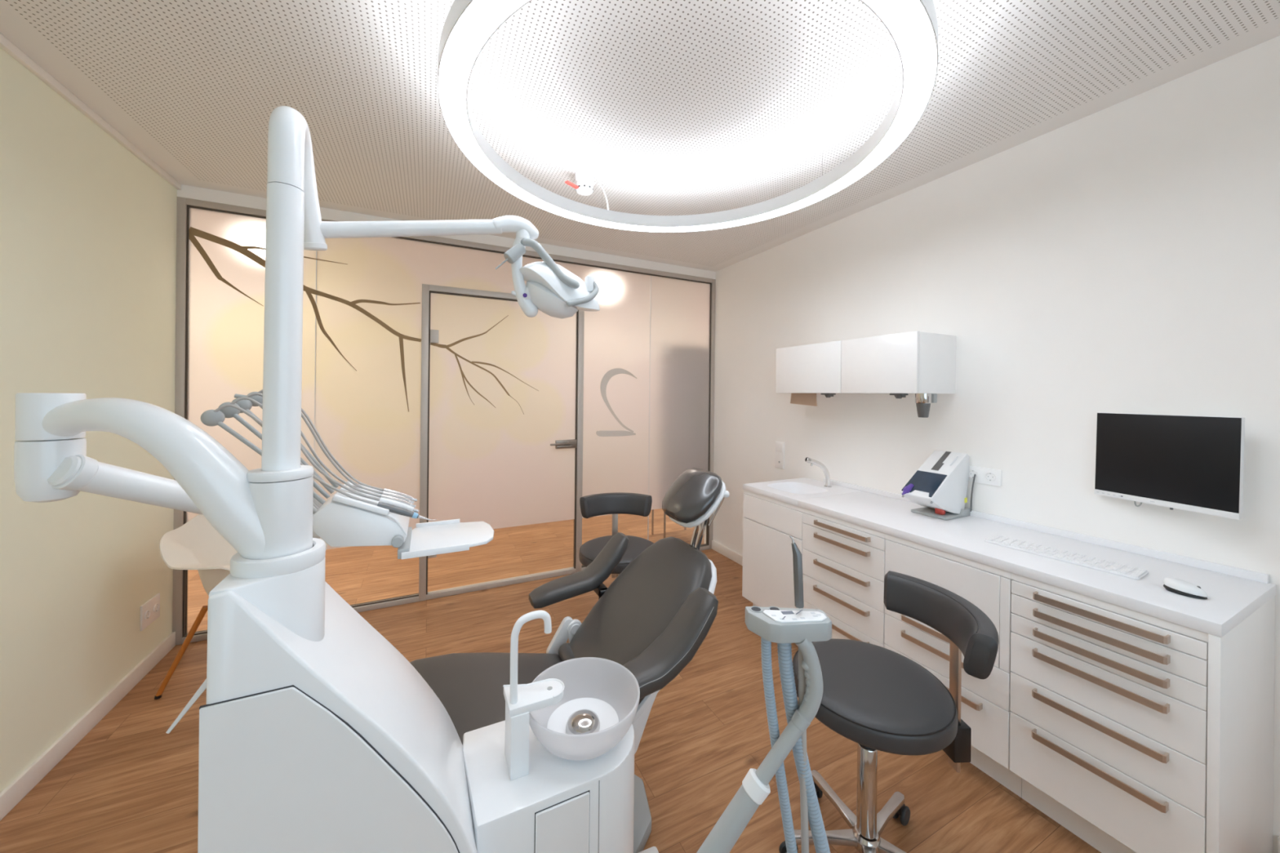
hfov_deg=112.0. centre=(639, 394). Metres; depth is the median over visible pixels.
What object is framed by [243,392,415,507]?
dental handpiece
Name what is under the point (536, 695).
cup holder
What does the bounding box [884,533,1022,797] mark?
base cabinet
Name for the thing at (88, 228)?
wall
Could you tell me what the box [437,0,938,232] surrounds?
pendant lamp
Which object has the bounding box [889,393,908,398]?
dispenser nozzle
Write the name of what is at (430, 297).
wall
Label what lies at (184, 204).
trim
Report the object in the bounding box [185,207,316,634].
glass panel
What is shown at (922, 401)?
soap dispenser
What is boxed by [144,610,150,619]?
socket
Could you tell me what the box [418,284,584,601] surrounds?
door
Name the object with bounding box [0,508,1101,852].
floor
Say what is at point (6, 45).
trim
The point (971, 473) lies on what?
socket
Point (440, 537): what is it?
tray
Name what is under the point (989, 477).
socket
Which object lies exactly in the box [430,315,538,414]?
print
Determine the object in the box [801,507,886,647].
base cabinet
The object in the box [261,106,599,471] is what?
lamp
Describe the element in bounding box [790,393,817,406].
paper towel
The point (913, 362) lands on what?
upper cabinet
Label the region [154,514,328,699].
chair
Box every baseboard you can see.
[0,631,175,821]
[711,540,742,565]
[1277,835,1279,852]
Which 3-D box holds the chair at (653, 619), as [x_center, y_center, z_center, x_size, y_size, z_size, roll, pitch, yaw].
[-0.380,0.894,1.409,1.470,1.204,0.777,1,0,-26]
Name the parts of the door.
rail, lever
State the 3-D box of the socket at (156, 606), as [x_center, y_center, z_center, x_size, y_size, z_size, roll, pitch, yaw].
[-2.630,1.163,2.345,0.007,0.043,0.043,1,0,-26]
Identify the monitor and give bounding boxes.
[1093,412,1244,519]
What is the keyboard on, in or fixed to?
on the countertop
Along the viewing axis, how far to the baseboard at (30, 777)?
1.81 m
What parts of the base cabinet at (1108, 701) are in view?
handle, handle, handle, handle, handle, handle, drawer, drawer, drawer, drawer, drawer, drawer, rail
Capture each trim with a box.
[0,32,181,190]
[172,196,715,645]
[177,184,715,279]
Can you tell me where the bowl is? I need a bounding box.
[528,657,639,760]
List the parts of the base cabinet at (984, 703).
handle, handle, drawer, drawer, rail, handle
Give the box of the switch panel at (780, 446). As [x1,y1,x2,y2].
[774,440,784,469]
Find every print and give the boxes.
[189,226,421,411]
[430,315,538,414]
[595,368,636,436]
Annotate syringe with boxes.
[789,535,804,608]
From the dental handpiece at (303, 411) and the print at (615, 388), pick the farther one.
the print at (615, 388)
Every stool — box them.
[578,492,653,577]
[778,570,999,852]
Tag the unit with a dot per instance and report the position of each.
(317, 735)
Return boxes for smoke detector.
[564,169,594,195]
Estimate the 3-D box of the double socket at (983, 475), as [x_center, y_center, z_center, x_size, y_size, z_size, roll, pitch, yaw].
[1.713,0.408,2.161,0.014,0.080,0.160,1,0,-26]
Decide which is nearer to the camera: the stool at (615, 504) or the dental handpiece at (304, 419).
the dental handpiece at (304, 419)
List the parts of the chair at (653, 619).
seat, armrest, backrest, plate, seat frame, armrest, headrest lever, lever knob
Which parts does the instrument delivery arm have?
arm, whip arm, whip arm, whip arm, whip arm, edge trim, knob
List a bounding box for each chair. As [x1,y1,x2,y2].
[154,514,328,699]
[409,467,729,852]
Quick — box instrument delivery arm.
[13,391,409,559]
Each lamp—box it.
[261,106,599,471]
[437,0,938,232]
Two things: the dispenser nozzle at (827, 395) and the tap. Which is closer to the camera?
the dispenser nozzle at (827, 395)
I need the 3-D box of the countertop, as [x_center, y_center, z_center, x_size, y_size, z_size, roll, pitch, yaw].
[1.389,0.655,2.165,0.586,0.133,1.963,1,0,-26]
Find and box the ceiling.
[0,0,1279,271]
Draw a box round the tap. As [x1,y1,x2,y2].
[804,457,831,487]
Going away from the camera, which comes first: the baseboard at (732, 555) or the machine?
the machine
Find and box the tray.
[397,519,493,559]
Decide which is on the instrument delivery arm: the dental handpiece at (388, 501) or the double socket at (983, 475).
the dental handpiece at (388, 501)
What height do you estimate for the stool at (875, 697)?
0.849 m
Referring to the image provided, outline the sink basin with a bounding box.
[746,477,862,500]
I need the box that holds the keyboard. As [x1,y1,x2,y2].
[984,534,1148,579]
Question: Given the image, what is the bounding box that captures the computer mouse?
[1163,577,1208,599]
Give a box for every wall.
[0,47,177,793]
[428,297,431,483]
[703,35,1279,852]
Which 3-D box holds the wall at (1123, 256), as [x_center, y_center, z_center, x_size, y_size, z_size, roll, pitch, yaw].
[1.825,0.169,2.067,0.100,2.700,5.105,1,0,-26]
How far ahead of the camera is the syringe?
0.79 m
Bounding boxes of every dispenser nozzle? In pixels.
[820,393,835,397]
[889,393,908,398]
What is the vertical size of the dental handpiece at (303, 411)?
0.331 m
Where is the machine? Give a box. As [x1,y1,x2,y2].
[900,449,975,520]
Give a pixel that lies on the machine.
(940, 484)
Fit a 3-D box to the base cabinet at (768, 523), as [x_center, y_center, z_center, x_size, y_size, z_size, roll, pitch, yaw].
[1.068,1.080,2.813,0.583,0.862,0.514,1,0,-26]
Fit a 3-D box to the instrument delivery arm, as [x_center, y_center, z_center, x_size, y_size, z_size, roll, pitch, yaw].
[-0.794,0.188,0.956,0.432,0.384,0.611,1,0,-4]
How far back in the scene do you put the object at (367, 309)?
3.05 m
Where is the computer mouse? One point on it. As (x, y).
(1175, 585)
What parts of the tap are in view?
spout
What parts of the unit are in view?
column seat, panel, filler post, spout, service door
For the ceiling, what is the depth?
1.69 m
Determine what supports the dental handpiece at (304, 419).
on the instrument delivery arm
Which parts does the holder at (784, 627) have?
button panel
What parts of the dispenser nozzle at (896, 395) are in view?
spout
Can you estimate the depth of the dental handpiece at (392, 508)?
1.06 m
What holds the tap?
on the countertop
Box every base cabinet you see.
[742,489,803,608]
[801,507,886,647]
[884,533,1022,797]
[1009,573,1208,852]
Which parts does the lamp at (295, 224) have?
spring arm, handle, handle mount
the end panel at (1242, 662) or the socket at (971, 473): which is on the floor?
the end panel at (1242, 662)
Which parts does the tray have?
plate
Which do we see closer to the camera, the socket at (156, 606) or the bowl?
the bowl
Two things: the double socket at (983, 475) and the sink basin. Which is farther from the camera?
the sink basin
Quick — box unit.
[165,537,639,852]
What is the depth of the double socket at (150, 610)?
2.29 m
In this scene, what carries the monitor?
attached to the wall at (1123, 256)
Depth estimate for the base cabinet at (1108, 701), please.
1.34 m
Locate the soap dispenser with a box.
[915,393,937,417]
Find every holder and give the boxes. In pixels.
[503,680,563,718]
[696,605,831,852]
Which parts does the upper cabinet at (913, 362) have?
door, door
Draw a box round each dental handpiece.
[213,404,436,520]
[230,396,418,512]
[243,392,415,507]
[257,389,414,504]
[261,392,417,502]
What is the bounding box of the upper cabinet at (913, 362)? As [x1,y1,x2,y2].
[775,331,955,393]
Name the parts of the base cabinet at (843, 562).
handle, handle, handle, handle, drawer, rail, drawer, drawer, drawer, drawer, handle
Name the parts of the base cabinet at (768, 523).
rail, blind panel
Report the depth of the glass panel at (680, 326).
4.04 m
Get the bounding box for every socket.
[140,592,159,631]
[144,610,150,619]
[153,603,159,612]
[968,465,1001,486]
[968,470,977,478]
[985,472,995,481]
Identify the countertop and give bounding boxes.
[742,477,1275,637]
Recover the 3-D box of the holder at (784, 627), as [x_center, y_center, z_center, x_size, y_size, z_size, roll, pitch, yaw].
[0.117,0.864,0.851,0.494,0.920,0.240,1,0,40]
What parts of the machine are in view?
lever, foot plate, power cord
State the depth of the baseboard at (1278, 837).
1.40 m
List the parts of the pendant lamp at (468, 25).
power cord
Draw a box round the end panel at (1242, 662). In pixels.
[1205,595,1275,852]

